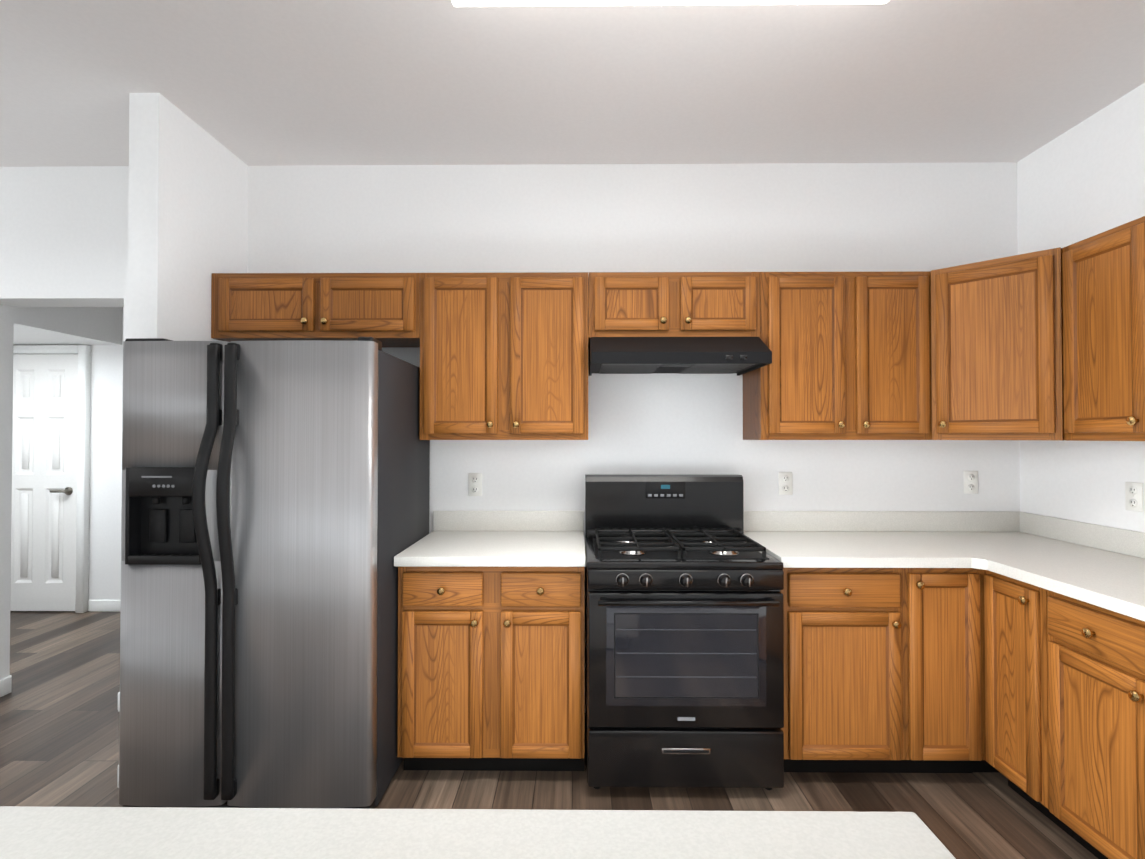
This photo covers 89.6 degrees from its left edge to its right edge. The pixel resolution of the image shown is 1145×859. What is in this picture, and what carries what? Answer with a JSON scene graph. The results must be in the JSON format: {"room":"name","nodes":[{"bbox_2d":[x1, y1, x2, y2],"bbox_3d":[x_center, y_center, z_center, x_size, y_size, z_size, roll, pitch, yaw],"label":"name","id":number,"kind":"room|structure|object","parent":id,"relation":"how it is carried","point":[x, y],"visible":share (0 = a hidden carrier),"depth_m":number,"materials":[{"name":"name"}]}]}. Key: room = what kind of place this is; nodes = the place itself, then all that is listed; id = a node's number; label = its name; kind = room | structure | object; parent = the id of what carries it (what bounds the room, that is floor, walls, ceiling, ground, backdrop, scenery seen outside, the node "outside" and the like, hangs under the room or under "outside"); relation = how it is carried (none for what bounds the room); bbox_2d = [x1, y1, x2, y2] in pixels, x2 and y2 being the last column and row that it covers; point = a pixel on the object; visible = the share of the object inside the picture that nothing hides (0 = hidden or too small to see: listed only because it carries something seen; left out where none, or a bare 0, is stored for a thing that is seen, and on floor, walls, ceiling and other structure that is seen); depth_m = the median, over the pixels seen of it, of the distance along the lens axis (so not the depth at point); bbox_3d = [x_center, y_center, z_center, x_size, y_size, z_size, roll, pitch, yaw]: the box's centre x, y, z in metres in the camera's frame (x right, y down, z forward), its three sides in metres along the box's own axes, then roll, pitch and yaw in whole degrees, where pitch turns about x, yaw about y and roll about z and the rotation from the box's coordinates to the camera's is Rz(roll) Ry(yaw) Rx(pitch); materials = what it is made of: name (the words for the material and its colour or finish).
{"room":"kitchen","nodes":[
{"label":"kitchen","id":0,"kind":"room"},
{"bbox_2d":[13,307,121,344],"bbox_3d":[-5.301,-1.014,3.908,3.370,0.655,1.450,0,-1,1],"label":"ceiling","id":1,"kind":"structure","parent":0,"point":[67,325],"depth_m":4.25,"materials":[{"name":"paint"}]},
{"bbox_2d":[88,307,123,599],"bbox_3d":[-3.229,0.058,4.651,7.500,2.780,0.100,0,-1,1],"label":"wall","id":2,"kind":"structure","parent":0,"point":[105,506],"depth_m":4.60,"materials":[{"name":"paint"}]},
{"bbox_2d":[10,345,90,612],"bbox_3d":[-4.227,0.389,4.562,0.750,2.115,0.085,0,-1,1],"label":"hall door","id":3,"kind":"structure","parent":2,"relation":"in","point":[50,481],"depth_m":4.57,"materials":[{"name":"paint"}]},
{"bbox_2d":[88,600,120,611],"bbox_3d":[-1.714,1.402,4.565,4.270,0.090,0.013,0,-1,1],"label":"baseboard","id":4,"kind":"structure","parent":2,"relation":"attached to","point":[93,606],"depth_m":4.58,"materials":[{"name":"paint"}]},
{"bbox_2d":[127,93,247,340],"bbox_3d":[-1.727,0.034,2.624,0.121,2.780,0.627,0,-1,1],"label":"wall","id":5,"kind":"structure","parent":0,"point":[188,210],"depth_m":2.43,"materials":[{"name":"paint"}]},
{"bbox_2d":[0,162,1019,712],"bbox_3d":[-2.321,0.039,3.043,9.345,2.780,0.200,0,-1,1],"label":"wall","id":6,"kind":"structure","parent":0,"point":[64,236],"depth_m":2.93,"materials":[{"name":"paint"}]},
{"bbox_2d":[0,675,11,694],"bbox_3d":[-5.020,1.385,3.157,3.943,0.090,0.016,0,-1,1],"label":"baseboard","id":7,"kind":"structure","parent":6,"relation":"attached to","point":[6,683],"depth_m":3.10,"materials":[{"name":"paint"}]},
{"bbox_2d":[118,692,119,711],"bbox_3d":[-2.058,1.382,2.919,0.508,0.090,0.016,0,-1,1],"label":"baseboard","id":8,"kind":"structure","parent":6,"relation":"attached to","point":[118,692],"depth_m":2.91,"materials":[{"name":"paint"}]},
{"bbox_2d":[211,273,419,346],"bbox_3d":[-1.182,-0.569,2.768,0.962,0.299,0.340,0,-1,1],"label":"upper cabinet","id":9,"kind":"object","parent":6,"relation":"attached to","point":[384,308],"visible":1,"depth_m":2.64,"materials":[{"name":"brown wood"}]},
{"bbox_2d":[468,473,481,495],"bbox_3d":[-0.492,0.279,2.917,0.070,0.114,0.009,0,-1,1],"label":"electrical outlet","id":10,"kind":"object","parent":6,"relation":"attached to","point":[474,484],"visible":1,"depth_m":2.92,"materials":[{"name":"white plastic"}]},
{"bbox_2d":[420,272,587,439],"bbox_3d":[-0.313,-0.335,2.757,0.772,0.768,0.340,0,-1,1],"label":"upper cabinet","id":11,"kind":"object","parent":6,"relation":"attached to","point":[503,356],"visible":1,"depth_m":2.63,"materials":[{"name":"brown wood"}]},
{"bbox_2d":[588,272,759,346],"bbox_3d":[0.466,-0.569,2.752,0.782,0.299,0.340,0,-1,1],"label":"upper cabinet","id":12,"kind":"object","parent":6,"relation":"attached to","point":[673,304],"visible":1,"depth_m":2.62,"materials":[{"name":"brown wood"}]},
{"bbox_2d":[589,337,771,375],"bbox_3d":[0.461,-0.347,2.671,0.760,0.143,0.495,0,-1,1],"label":"range hood","id":13,"kind":"object","parent":12,"relation":"attached to","point":[680,355],"visible":1,"depth_m":2.49,"materials":[{"name":"black metal"}]},
{"bbox_2d":[778,472,792,494],"bbox_3d":[1.073,0.272,2.902,0.070,0.114,0.009,0,-1,1],"label":"electrical outlet","id":14,"kind":"object","parent":6,"relation":"attached to","point":[785,483],"visible":1,"depth_m":2.90,"materials":[{"name":"white plastic"}]},
{"bbox_2d":[743,271,931,439],"bbox_3d":[1.248,-0.335,2.742,0.778,0.768,0.340,0,-1,1],"label":"upper cabinet","id":15,"kind":"object","parent":6,"relation":"attached to","point":[851,355],"visible":1,"depth_m":2.61,"materials":[{"name":"brown wood"}]},
{"bbox_2d":[964,471,977,493],"bbox_3d":[2.001,0.265,2.894,0.070,0.114,0.009,0,-1,1],"label":"electrical outlet","id":16,"kind":"object","parent":6,"relation":"attached to","point":[970,482],"visible":1,"depth_m":2.89,"materials":[{"name":"white plastic"}]},
{"bbox_2d":[931,247,1063,440],"bbox_3d":[1.931,-0.337,2.595,0.629,0.768,0.621,0,-1,1],"label":"upper cabinet","id":17,"kind":"object","parent":6,"relation":"attached to","point":[997,349],"visible":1,"depth_m":2.42,"materials":[{"name":"brown wood"}]},
{"bbox_2d":[0,611,1097,858],"bbox_3d":[-2.002,1.448,2.123,10.000,0.060,9.600,0,-1,1],"label":"floor","id":18,"kind":"structure","parent":0,"point":[58,727],"depth_m":2.30,"materials":[{"name":"brown wood"}]},
{"bbox_2d":[119,337,429,808],"bbox_3d":[-1.169,0.545,2.421,0.910,1.752,0.890,0,-1,1],"label":"refrigerator","id":19,"kind":"object","parent":18,"relation":"on","point":[275,508],"visible":0.94,"depth_m":2.05,"materials":[{"name":"silver metal"}]},
{"bbox_2d":[0,806,955,858],"bbox_3d":[-0.996,0.935,0.056,2.850,0.916,1.372,0,-1,1],"label":"countertop","id":20,"kind":"structure","parent":18,"relation":"on","point":[161,833],"depth_m":0.69,"materials":[{"name":"stone"}]},
{"bbox_2d":[398,567,583,770],"bbox_3d":[-0.326,0.986,2.590,0.753,0.874,0.642,0,-1,1],"label":"base cabinet","id":21,"kind":"object","parent":18,"relation":"on","point":[490,668],"visible":1,"depth_m":2.31,"materials":[{"name":"brown wood"}]},
{"bbox_2d":[394,511,585,566],"bbox_3d":[-0.326,0.477,2.598,0.761,0.140,0.638,0,-1,1],"label":"countertop","id":22,"kind":"structure","parent":21,"relation":"on","point":[504,539],"depth_m":2.61,"materials":[{"name":"stone"}]},
{"bbox_2d":[585,474,783,789],"bbox_3d":[0.438,0.820,2.507,0.761,1.205,0.711,0,-1,1],"label":"range","id":23,"kind":"object","parent":18,"relation":"on","point":[684,633],"visible":1,"depth_m":2.21,"materials":[{"name":"black metal"}]},
{"bbox_2d":[781,568,902,772],"bbox_3d":[1.077,0.986,2.577,0.492,0.874,0.642,0,-1,1],"label":"base cabinet","id":24,"kind":"object","parent":18,"relation":"on","point":[843,708],"visible":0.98,"depth_m":2.29,"materials":[{"name":"brown wood"}]},
{"bbox_2d":[892,568,999,772],"bbox_3d":[1.784,0.986,2.571,0.923,0.874,0.642,0,-1,1],"label":"base cabinet","id":25,"kind":"object","parent":18,"relation":"on","point":[943,661],"visible":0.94,"depth_m":2.29,"materials":[{"name":"brown wood"}]},
{"bbox_2d":[744,511,983,569],"bbox_3d":[1.215,0.477,2.567,0.780,0.140,0.673,0,-1,1],"label":"countertop","id":26,"kind":"structure","parent":25,"relation":"on","point":[798,539],"depth_m":2.66,"materials":[{"name":"stone"}]},
{"bbox_2d":[912,511,1144,620],"bbox_3d":[1.918,0.469,1.862,0.641,0.140,2.068,0,-1,1],"label":"countertop","id":27,"kind":"structure","parent":25,"relation":"on","point":[1102,566],"depth_m":2.28,"materials":[{"name":"stone"}]},
{"bbox_2d":[984,570,1072,837],"bbox_3d":[1.921,0.981,2.150,0.642,0.874,0.300,0,-1,1],"label":"base cabinet","id":28,"kind":"object","parent":18,"relation":"on","point":[1016,696],"visible":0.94,"depth_m":2.12,"materials":[{"name":"brown wood"}]},
{"bbox_2d":[1046,589,1144,858],"bbox_3d":[1.917,0.977,1.792,0.642,0.874,0.412,0,-1,1],"label":"base cabinet","id":29,"kind":"object","parent":18,"relation":"on","point":[1096,713],"visible":0.98,"depth_m":1.79,"materials":[{"name":"brown wood"}]},
{"bbox_2d":[0,0,1144,166],"bbox_3d":[-2.311,-1.414,1.160,9.400,0.080,7.600,0,-1,1],"label":"ceiling","id":30,"kind":"structure","parent":0,"point":[334,82],"depth_m":2.23,"materials":[{"name":"paint"}]},
{"bbox_2d":[452,0,888,6],"bbox_3d":[0.293,-1.328,1.545,1.320,0.078,0.420,0,-1,1],"label":"ceiling light fixture","id":31,"kind":"object","parent":30,"relation":"attached to","point":[473,3],"visible":1,"depth_m":1.74,"materials":[{"name":"white"}]},
{"bbox_2d":[1017,83,1144,532],"bbox_3d":[2.275,0.003,0.100,0.100,2.780,5.600,0,-1,1],"label":"wall","id":32,"kind":"structure","parent":0,"point":[1083,180],"depth_m":2.52,"materials":[{"name":"paint"}]},
{"bbox_2d":[1062,216,1144,440],"bbox_3d":[2.069,-0.345,1.910,0.340,0.768,0.770,0,-1,1],"label":"upper cabinet","id":33,"kind":"object","parent":32,"relation":"attached to","point":[1103,282],"visible":1,"depth_m":2.10,"materials":[{"name":"brown wood"}]},
{"bbox_2d":[1125,482,1142,511],"bbox_3d":[2.239,0.268,2.298,0.009,0.114,0.070,0,-1,1],"label":"electrical outlet","id":34,"kind":"object","parent":32,"relation":"attached to","point":[1134,496],"visible":1,"depth_m":2.29,"materials":[{"name":"white plastic"}]}
]}

